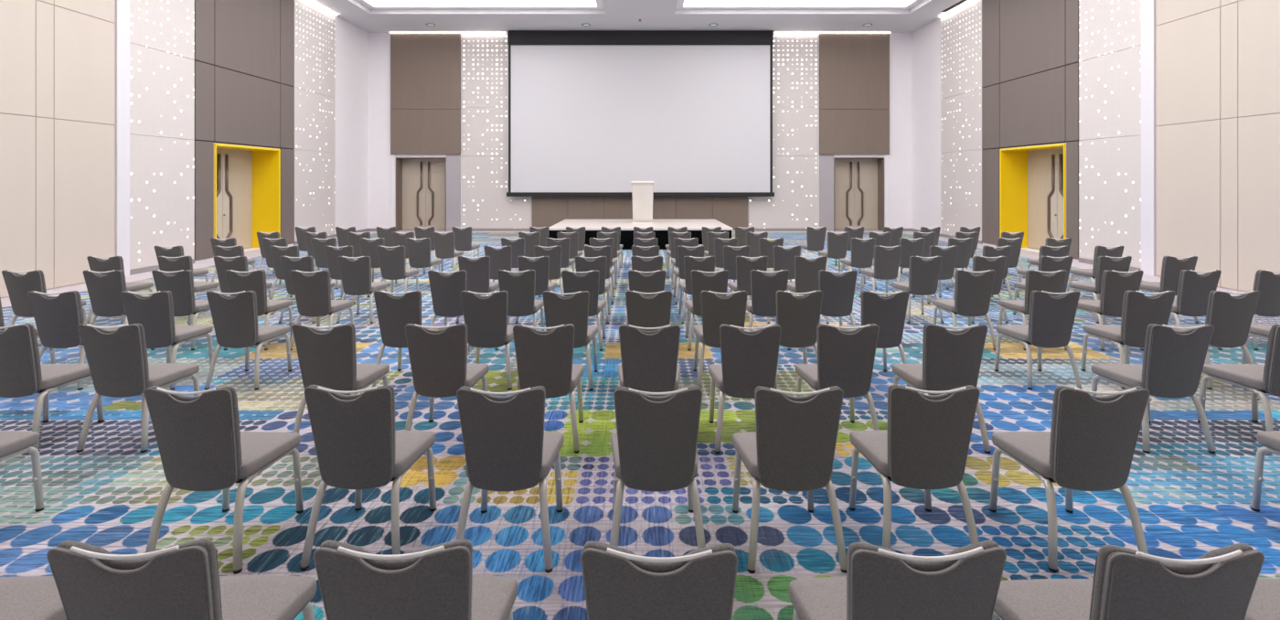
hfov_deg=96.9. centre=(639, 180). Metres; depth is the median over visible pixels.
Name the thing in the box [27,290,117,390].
banquet chair
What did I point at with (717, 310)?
banquet chair
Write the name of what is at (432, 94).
wall
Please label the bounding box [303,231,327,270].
banquet chair
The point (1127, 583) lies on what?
banquet chair
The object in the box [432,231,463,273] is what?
banquet chair
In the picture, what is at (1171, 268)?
banquet chair
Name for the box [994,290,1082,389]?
banquet chair
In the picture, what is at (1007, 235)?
banquet chair
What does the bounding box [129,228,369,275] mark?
baseboard
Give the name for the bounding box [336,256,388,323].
banquet chair
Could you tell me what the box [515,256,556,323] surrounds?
banquet chair
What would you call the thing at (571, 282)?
banquet chair
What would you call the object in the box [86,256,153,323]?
banquet chair
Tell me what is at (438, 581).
banquet chair
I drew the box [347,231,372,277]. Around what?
banquet chair
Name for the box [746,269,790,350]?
banquet chair
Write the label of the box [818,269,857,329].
banquet chair
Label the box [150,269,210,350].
banquet chair
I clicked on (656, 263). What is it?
banquet chair
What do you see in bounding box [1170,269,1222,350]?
banquet chair
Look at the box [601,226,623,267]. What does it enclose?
banquet chair
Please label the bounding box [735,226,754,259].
banquet chair
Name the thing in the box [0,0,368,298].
wall
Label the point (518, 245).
banquet chair
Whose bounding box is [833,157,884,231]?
door
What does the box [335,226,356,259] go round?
banquet chair
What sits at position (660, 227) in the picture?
stage
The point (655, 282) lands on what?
banquet chair
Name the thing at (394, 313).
banquet chair
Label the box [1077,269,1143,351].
banquet chair
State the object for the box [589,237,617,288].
banquet chair
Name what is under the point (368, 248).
banquet chair
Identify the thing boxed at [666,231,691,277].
banquet chair
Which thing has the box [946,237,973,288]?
banquet chair
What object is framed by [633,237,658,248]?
banquet chair
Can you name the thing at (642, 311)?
banquet chair
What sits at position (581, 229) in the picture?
banquet chair
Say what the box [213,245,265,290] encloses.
banquet chair
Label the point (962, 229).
banquet chair
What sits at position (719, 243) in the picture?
banquet chair
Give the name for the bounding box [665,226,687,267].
banquet chair
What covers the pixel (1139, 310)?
banquet chair
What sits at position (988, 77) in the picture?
wall
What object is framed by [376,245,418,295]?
banquet chair
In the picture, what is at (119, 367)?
banquet chair
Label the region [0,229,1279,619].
floor
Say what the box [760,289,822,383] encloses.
banquet chair
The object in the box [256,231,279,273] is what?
banquet chair
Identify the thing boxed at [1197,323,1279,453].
banquet chair
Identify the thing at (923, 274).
banquet chair
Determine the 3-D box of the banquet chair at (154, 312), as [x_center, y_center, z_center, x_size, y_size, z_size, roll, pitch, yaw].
[-4.586,1.478,5.514,0.504,0.924,0.578,0,0,-1]
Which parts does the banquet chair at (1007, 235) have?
panel, leg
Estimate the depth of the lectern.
17.96 m
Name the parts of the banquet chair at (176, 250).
panel, backrest, seat, leg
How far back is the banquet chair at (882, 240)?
11.40 m
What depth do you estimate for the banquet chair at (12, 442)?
3.29 m
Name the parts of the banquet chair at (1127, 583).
leg, seat, backrest, panel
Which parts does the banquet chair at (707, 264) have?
leg, seat, leg, panel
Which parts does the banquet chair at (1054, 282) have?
leg, seat, leg, backrest, panel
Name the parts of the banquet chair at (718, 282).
leg, seat, leg, panel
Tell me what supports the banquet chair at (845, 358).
on the floor
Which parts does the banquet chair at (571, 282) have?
panel, leg, seat, leg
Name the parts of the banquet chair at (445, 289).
leg, leg, panel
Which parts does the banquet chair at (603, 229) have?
panel, leg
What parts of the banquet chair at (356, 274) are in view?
leg, panel, backrest, leg, leg, seat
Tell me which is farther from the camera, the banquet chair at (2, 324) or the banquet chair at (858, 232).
the banquet chair at (858, 232)
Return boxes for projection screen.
[506,30,774,196]
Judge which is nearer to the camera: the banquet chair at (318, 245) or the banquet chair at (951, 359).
the banquet chair at (951, 359)
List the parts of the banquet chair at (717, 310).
leg, seat, leg, backrest, panel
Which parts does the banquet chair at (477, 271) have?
panel, backrest, seat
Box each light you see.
[366,0,596,5]
[683,0,913,5]
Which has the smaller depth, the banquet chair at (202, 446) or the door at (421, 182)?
the banquet chair at (202, 446)
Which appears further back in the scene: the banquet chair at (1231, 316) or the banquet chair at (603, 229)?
the banquet chair at (603, 229)
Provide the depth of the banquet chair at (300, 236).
12.64 m
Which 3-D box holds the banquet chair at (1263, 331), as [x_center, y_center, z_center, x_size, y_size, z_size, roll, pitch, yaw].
[6.400,1.478,5.535,0.504,0.924,0.578,0,0,1]
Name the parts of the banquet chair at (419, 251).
panel, seat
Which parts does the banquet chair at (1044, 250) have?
leg, seat, backrest, panel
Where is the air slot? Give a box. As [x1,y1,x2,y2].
[941,0,968,11]
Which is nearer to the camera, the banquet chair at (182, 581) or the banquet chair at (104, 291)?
the banquet chair at (182, 581)
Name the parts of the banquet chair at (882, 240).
panel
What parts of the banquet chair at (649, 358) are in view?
seat, backrest, panel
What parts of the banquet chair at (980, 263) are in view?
backrest, panel, leg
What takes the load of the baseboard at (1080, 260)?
attached to the wall at (988, 77)
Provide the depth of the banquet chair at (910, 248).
10.18 m
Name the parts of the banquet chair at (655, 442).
leg, leg, seat, backrest, panel, leg, leg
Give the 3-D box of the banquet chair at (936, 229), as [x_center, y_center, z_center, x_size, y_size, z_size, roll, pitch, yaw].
[6.470,1.478,12.881,0.504,0.924,0.578,0,0,-2]
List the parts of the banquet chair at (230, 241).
leg, panel, seat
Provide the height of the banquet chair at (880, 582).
0.924 m
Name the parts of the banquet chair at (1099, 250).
leg, seat, leg, backrest, panel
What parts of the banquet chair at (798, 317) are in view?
backrest, panel, leg, leg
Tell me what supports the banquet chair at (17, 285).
on the floor
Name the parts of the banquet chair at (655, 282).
panel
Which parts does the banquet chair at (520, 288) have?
panel, backrest, leg, seat, leg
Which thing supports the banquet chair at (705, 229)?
on the floor
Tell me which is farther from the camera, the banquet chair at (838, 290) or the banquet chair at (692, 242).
the banquet chair at (692, 242)
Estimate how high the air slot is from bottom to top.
0.015 m
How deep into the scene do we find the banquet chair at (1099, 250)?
8.98 m
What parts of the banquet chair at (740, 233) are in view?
panel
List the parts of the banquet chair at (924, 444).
leg, seat, leg, leg, backrest, panel, leg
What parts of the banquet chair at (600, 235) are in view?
panel, leg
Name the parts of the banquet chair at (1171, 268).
seat, backrest, panel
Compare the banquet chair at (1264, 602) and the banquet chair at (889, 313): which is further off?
the banquet chair at (889, 313)
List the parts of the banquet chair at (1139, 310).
leg, seat, leg, leg, backrest, panel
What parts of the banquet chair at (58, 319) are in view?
leg, panel, backrest, leg, seat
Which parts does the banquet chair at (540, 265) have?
panel, seat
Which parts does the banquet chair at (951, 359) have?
leg, seat, backrest, panel, leg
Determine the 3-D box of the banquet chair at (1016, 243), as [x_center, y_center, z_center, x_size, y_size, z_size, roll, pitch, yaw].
[6.650,1.478,10.442,0.504,0.924,0.578,0,0,1]
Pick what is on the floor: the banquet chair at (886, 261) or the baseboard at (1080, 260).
the banquet chair at (886, 261)
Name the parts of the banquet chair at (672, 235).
leg, leg, panel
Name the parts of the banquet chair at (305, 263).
leg, panel, backrest, leg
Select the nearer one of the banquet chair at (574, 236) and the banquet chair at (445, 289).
the banquet chair at (445, 289)
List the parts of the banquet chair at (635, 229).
panel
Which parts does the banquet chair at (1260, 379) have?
leg, seat, leg, leg, backrest, panel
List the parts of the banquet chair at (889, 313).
seat, backrest, leg, panel, leg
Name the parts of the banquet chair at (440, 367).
leg, leg, panel, backrest, seat, leg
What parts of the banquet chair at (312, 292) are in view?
leg, panel, backrest, leg, leg, seat, leg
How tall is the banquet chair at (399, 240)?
0.924 m
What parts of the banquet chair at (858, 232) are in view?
panel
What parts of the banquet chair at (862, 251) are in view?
seat, panel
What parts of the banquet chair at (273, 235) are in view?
leg, panel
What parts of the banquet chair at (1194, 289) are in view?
seat, leg, backrest, panel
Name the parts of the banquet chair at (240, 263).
panel, backrest, seat, leg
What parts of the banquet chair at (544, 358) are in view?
panel, backrest, seat, leg, leg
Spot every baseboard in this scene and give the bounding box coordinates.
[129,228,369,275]
[369,228,910,231]
[910,228,1141,271]
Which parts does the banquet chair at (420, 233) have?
panel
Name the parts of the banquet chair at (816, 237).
seat, panel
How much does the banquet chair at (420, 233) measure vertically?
0.924 m
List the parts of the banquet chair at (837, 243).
seat, panel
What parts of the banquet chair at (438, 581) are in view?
panel, seat, leg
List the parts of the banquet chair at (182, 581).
panel, backrest, seat, leg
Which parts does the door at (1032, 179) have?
handle, push plate, push plate, handle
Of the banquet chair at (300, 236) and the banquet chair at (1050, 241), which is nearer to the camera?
the banquet chair at (1050, 241)
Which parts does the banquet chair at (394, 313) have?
leg, panel, leg, backrest, seat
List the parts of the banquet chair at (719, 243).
panel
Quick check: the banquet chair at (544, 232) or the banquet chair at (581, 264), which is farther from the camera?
the banquet chair at (544, 232)
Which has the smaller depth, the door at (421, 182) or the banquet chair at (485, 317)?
the banquet chair at (485, 317)
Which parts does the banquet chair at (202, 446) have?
leg, panel, backrest, leg, leg, seat, leg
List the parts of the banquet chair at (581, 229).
panel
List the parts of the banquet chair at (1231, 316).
seat, leg, backrest, panel, leg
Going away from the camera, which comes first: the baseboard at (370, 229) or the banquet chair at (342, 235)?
the banquet chair at (342, 235)
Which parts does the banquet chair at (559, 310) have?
panel, backrest, leg, seat, leg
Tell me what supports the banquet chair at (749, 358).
on the floor
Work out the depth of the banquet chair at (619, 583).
1.58 m
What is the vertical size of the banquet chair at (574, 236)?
0.924 m
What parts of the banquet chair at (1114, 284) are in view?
leg, seat, leg, leg, backrest, panel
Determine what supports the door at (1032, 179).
in the wall at (988, 77)
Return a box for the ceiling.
[311,0,964,32]
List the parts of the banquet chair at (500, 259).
panel, seat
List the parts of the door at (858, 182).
handle, handle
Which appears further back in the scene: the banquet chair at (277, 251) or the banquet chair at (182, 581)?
the banquet chair at (277, 251)
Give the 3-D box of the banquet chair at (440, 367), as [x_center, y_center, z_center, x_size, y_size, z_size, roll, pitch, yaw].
[-1.460,1.478,4.308,0.504,0.924,0.578,0,0,-1]
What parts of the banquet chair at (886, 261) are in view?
leg, seat, leg, leg, backrest, panel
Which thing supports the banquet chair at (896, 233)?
on the floor
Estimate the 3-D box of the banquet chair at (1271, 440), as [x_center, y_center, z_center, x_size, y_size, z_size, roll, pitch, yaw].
[3.860,1.478,3.079,0.504,0.924,0.578,0,0,-2]
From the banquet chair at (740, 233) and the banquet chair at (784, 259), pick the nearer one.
the banquet chair at (784, 259)
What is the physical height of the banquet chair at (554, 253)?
0.924 m
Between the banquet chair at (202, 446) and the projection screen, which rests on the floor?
the banquet chair at (202, 446)
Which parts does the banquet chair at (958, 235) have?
panel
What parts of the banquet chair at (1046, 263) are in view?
leg, seat, backrest, panel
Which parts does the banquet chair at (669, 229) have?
panel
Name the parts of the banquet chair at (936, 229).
panel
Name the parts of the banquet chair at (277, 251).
leg, panel, backrest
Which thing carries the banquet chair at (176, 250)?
on the floor
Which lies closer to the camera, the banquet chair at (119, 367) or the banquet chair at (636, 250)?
the banquet chair at (119, 367)
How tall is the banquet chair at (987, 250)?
0.924 m
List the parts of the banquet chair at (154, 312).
panel, backrest, leg, leg, seat, leg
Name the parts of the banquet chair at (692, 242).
leg, leg, panel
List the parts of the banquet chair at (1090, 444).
leg, seat, leg, leg, backrest, panel, leg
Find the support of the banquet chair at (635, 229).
on the floor
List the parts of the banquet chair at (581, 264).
panel, leg, seat, leg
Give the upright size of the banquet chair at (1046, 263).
0.924 m
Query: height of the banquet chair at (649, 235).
0.924 m
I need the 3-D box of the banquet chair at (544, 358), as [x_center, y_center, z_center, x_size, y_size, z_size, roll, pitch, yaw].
[-0.690,1.478,4.292,0.504,0.924,0.578,0,0,-1]
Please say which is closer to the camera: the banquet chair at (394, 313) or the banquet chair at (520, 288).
the banquet chair at (394, 313)
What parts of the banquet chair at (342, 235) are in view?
panel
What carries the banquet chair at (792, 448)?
on the floor
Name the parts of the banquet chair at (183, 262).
panel, backrest, seat, leg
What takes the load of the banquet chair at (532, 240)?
on the floor
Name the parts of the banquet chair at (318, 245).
panel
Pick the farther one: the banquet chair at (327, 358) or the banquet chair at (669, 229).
the banquet chair at (669, 229)
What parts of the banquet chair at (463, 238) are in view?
panel, seat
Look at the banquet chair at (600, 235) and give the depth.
11.42 m
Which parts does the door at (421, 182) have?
handle, handle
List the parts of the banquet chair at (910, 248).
leg, panel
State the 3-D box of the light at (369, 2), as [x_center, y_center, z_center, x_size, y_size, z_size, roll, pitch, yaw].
[-5.240,-6.160,8.250,7.560,0.400,21.980,0,0,0]
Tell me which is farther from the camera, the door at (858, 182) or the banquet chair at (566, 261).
the door at (858, 182)
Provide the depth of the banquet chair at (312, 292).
6.52 m
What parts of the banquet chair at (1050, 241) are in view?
seat, panel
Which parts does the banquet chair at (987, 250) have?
panel, leg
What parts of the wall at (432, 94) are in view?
white panel, taupe panel, taupe panel, grey panel, perforated panel, perforated panel, perforated panel, taupe panel, taupe panel, taupe panel, taupe panel, taupe panel, taupe panel, perforated panel, perforated panel, perforated panel, grey panel, taupe panel, taupe panel, white panel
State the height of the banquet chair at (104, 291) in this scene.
0.924 m
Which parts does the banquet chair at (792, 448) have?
leg, leg, seat, backrest, panel, leg, leg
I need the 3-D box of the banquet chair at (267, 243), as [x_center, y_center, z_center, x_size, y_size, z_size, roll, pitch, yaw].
[-6.570,1.478,10.439,0.504,0.924,0.578,0,0,0]
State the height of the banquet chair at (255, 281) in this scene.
0.924 m
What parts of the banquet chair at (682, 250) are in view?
leg, seat, leg, panel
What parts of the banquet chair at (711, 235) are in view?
panel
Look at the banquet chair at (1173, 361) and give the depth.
4.07 m
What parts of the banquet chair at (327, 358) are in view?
leg, panel, backrest, seat, leg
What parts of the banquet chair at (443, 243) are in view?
panel, seat, leg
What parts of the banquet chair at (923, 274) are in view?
seat, leg, backrest, leg, panel, leg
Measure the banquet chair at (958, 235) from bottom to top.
0.924 m
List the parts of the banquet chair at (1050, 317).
leg, seat, leg, leg, backrest, panel, leg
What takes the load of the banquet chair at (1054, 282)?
on the floor
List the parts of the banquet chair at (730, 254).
panel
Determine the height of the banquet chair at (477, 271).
0.924 m
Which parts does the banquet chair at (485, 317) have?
leg, panel, backrest, leg, seat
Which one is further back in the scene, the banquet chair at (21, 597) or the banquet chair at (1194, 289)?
the banquet chair at (1194, 289)
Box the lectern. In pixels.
[631,181,653,223]
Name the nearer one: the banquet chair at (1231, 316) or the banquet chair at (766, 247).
the banquet chair at (1231, 316)
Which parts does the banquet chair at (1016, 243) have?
panel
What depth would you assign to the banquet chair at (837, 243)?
11.42 m
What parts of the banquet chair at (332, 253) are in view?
panel, leg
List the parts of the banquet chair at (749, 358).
leg, leg, seat, backrest, panel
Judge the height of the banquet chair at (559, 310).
0.924 m
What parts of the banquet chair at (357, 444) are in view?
leg, panel, backrest, leg, leg, seat, leg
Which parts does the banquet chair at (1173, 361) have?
leg, seat, leg, leg, backrest, panel, leg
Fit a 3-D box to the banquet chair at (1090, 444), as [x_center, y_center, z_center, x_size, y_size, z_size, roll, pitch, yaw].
[2.295,1.478,3.063,0.504,0.924,0.578,0,0,1]
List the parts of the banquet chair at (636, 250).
panel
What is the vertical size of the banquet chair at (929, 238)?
0.924 m
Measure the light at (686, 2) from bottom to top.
0.400 m
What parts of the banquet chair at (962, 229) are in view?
panel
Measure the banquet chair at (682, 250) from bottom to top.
0.924 m
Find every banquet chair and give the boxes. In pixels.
[0,297,55,363]
[0,323,104,449]
[0,430,43,511]
[0,576,66,619]
[1,269,87,350]
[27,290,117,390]
[46,538,316,619]
[76,323,200,452]
[82,269,127,324]
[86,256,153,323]
[120,290,213,389]
[143,385,303,574]
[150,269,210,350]
[154,245,208,291]
[157,256,218,319]
[204,290,292,390]
[210,237,255,281]
[212,256,273,323]
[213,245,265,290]
[224,269,293,350]
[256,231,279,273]
[261,237,287,283]
[269,245,318,298]
[278,256,334,323]
[289,269,353,350]
[291,323,389,448]
[294,226,316,267]
[299,384,436,570]
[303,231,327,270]
[310,237,338,288]
[313,538,517,619]
[324,245,369,303]
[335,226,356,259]
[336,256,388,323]
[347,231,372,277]
[359,237,397,283]
[371,290,443,387]
[376,226,406,264]
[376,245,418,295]
[392,231,425,277]
[405,237,441,285]
[405,323,488,430]
[414,226,441,267]
[427,269,469,350]
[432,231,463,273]
[450,226,479,267]
[455,256,499,323]
[455,385,563,572]
[460,290,513,389]
[483,245,519,296]
[494,269,543,350]
[501,237,532,267]
[512,323,584,453]
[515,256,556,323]
[518,231,540,274]
[529,226,549,259]
[533,245,567,298]
[542,290,597,390]
[545,237,575,282]
[556,231,582,268]
[561,269,606,351]
[565,226,587,267]
[574,256,610,323]
[580,540,738,619]
[584,245,614,303]
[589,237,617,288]
[597,231,620,277]
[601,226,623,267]
[609,385,705,548]
[616,323,680,432]
[625,269,666,324]
[625,290,671,330]
[630,245,659,269]
[630,256,662,274]
[632,226,652,245]
[633,231,655,240]
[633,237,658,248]
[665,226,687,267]
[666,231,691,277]
[671,237,698,288]
[672,245,704,303]
[678,256,715,323]
[684,269,728,350]
[693,290,747,388]
[697,226,721,250]
[704,231,729,268]
[708,323,781,453]
[714,237,738,282]
[716,245,751,299]
[727,256,769,323]
[732,385,846,573]
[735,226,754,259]
[746,231,767,268]
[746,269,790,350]
[752,237,783,267]
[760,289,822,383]
[766,245,801,296]
[786,256,829,323]
[789,539,1006,619]
[795,323,879,430]
[799,226,826,267]
[817,231,849,271]
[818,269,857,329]
[834,226,863,267]
[840,237,876,288]
[840,290,911,387]
[848,384,980,548]
[858,231,891,273]
[859,245,902,297]
[873,226,904,267]
[887,237,925,284]
[891,256,944,323]
[891,323,991,453]
[900,231,935,273]
[912,245,958,303]
[920,226,940,259]
[932,269,996,350]
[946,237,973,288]
[947,226,980,255]
[952,256,1008,323]
[953,231,978,277]
[965,245,1013,299]
[989,385,1149,572]
[992,543,1264,619]
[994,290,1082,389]
[996,237,1022,283]
[997,269,1066,350]
[1001,231,1024,277]
[1013,256,1074,323]
[1016,245,1068,297]
[1026,237,1072,283]
[1068,256,1131,323]
[1069,245,1124,299]
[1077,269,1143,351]
[1080,290,1175,389]
[1090,323,1215,453]
[1139,256,1198,323]
[1167,290,1259,389]
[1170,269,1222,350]
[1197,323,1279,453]
[1241,324,1272,363]
[1244,577,1279,619]
[1250,430,1279,511]
[1251,269,1279,350]
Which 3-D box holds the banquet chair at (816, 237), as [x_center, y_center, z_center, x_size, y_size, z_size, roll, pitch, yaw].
[3.940,1.478,12.897,0.504,0.924,0.578,0,0,1]
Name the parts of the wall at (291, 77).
beige panel, beige panel, beige panel, beige panel, beige panel, beige panel, beige panel, beige panel, perforated panel, perforated panel, perforated panel, taupe panel, taupe panel, taupe panel, taupe panel, taupe panel, taupe panel, taupe panel, taupe panel, perforated panel, perforated panel, perforated panel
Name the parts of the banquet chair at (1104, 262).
leg, seat, leg, backrest, panel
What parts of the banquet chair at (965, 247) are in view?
panel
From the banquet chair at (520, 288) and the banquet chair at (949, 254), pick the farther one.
the banquet chair at (949, 254)
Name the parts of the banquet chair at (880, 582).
leg, seat, panel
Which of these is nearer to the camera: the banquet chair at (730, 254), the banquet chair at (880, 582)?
the banquet chair at (880, 582)
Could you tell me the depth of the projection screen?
21.69 m
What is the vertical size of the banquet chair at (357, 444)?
0.924 m
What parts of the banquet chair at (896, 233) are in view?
panel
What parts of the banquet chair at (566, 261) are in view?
panel, seat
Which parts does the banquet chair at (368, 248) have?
panel, leg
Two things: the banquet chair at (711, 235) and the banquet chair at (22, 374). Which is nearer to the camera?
the banquet chair at (22, 374)
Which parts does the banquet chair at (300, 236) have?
panel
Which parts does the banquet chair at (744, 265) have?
seat, panel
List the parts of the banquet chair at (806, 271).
seat, panel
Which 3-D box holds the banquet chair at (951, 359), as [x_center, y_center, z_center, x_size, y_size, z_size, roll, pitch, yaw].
[2.260,1.478,4.301,0.504,0.924,0.578,0,0,2]
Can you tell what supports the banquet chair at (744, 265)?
on the floor
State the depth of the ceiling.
19.53 m
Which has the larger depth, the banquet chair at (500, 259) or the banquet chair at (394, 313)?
the banquet chair at (500, 259)
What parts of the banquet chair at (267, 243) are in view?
panel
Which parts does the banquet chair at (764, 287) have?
seat, leg, backrest, panel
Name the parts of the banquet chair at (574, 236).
panel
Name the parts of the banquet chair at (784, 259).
seat, panel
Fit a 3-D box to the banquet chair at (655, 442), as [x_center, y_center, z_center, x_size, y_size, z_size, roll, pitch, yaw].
[0.085,1.478,3.062,0.504,0.924,0.578,0,0,-1]
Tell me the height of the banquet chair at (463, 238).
0.924 m
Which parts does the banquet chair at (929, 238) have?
panel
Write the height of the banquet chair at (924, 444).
0.924 m
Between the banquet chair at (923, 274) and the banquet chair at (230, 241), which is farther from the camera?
the banquet chair at (230, 241)
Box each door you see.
[213,143,280,248]
[395,157,446,231]
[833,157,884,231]
[999,143,1066,249]
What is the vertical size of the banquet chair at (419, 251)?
0.924 m
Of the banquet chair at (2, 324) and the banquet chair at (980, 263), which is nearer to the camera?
the banquet chair at (2, 324)
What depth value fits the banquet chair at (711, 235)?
11.42 m
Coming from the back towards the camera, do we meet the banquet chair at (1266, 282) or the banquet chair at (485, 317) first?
the banquet chair at (1266, 282)
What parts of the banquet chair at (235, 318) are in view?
leg, panel, backrest, leg, leg, seat, leg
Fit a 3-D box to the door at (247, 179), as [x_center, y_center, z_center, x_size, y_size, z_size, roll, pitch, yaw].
[-10.928,0.505,15.300,0.845,2.870,2.520,0,0,0]
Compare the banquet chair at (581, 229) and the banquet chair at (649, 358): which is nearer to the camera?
the banquet chair at (649, 358)
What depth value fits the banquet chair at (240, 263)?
7.72 m
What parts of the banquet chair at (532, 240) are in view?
panel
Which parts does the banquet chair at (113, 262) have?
leg, panel, backrest, seat, leg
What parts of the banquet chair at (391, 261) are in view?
panel, leg, seat, leg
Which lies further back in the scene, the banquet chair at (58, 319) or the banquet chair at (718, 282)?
the banquet chair at (718, 282)
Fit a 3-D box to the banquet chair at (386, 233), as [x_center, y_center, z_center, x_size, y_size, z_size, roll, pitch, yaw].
[-5.660,1.478,12.896,0.504,0.924,0.578,0,0,-1]
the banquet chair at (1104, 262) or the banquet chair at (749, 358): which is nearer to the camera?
the banquet chair at (749, 358)
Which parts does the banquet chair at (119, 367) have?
leg, panel, backrest, leg, leg, seat, leg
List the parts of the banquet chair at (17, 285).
leg, panel, backrest, seat, leg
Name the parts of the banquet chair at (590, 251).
panel, leg, seat, leg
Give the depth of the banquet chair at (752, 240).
11.40 m
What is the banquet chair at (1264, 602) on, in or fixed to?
on the floor
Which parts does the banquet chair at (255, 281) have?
panel, backrest, leg, seat, leg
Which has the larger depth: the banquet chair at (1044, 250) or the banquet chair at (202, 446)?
the banquet chair at (1044, 250)
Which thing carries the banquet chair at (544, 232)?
on the floor
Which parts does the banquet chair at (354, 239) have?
panel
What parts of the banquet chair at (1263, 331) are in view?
leg, seat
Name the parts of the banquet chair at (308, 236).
panel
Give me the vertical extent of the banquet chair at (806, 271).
0.924 m
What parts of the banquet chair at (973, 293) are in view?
leg, seat, leg, leg, backrest, panel, leg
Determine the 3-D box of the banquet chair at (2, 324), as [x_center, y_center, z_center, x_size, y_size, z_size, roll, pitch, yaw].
[-6.220,1.478,5.532,0.504,0.924,0.578,0,0,-1]
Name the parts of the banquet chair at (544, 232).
panel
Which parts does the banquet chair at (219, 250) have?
panel, seat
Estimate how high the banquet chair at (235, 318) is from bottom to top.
0.924 m
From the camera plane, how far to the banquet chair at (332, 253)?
8.96 m
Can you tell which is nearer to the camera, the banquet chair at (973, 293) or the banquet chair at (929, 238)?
the banquet chair at (973, 293)
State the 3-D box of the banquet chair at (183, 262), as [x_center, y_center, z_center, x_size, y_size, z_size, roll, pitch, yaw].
[-6.360,1.478,7.987,0.504,0.924,0.578,0,0,-2]
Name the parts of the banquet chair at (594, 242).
panel, leg, seat, leg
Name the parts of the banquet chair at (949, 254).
leg, panel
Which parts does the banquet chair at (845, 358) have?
leg, seat, backrest, panel, leg, leg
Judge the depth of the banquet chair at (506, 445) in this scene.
2.83 m
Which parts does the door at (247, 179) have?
handle, push plate, push plate, handle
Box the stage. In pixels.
[548,219,732,249]
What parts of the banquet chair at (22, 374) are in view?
panel, backrest, leg, leg, seat, leg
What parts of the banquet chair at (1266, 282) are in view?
leg, backrest, panel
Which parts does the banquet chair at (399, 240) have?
panel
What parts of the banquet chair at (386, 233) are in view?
panel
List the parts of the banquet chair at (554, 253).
panel, leg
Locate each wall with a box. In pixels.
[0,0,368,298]
[368,32,911,231]
[911,0,1279,292]
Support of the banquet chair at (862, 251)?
on the floor
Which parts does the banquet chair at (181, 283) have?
panel, backrest, leg, leg, seat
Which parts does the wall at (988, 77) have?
perforated panel, perforated panel, perforated panel, taupe panel, taupe panel, taupe panel, taupe panel, taupe panel, taupe panel, taupe panel, taupe panel, perforated panel, perforated panel, perforated panel, beige panel, beige panel, beige panel, beige panel, beige panel, beige panel, beige panel, beige panel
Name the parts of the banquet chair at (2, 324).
backrest, seat, leg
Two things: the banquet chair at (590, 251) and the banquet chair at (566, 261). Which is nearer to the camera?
the banquet chair at (590, 251)
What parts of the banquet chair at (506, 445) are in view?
leg, leg, panel, backrest, seat, leg, leg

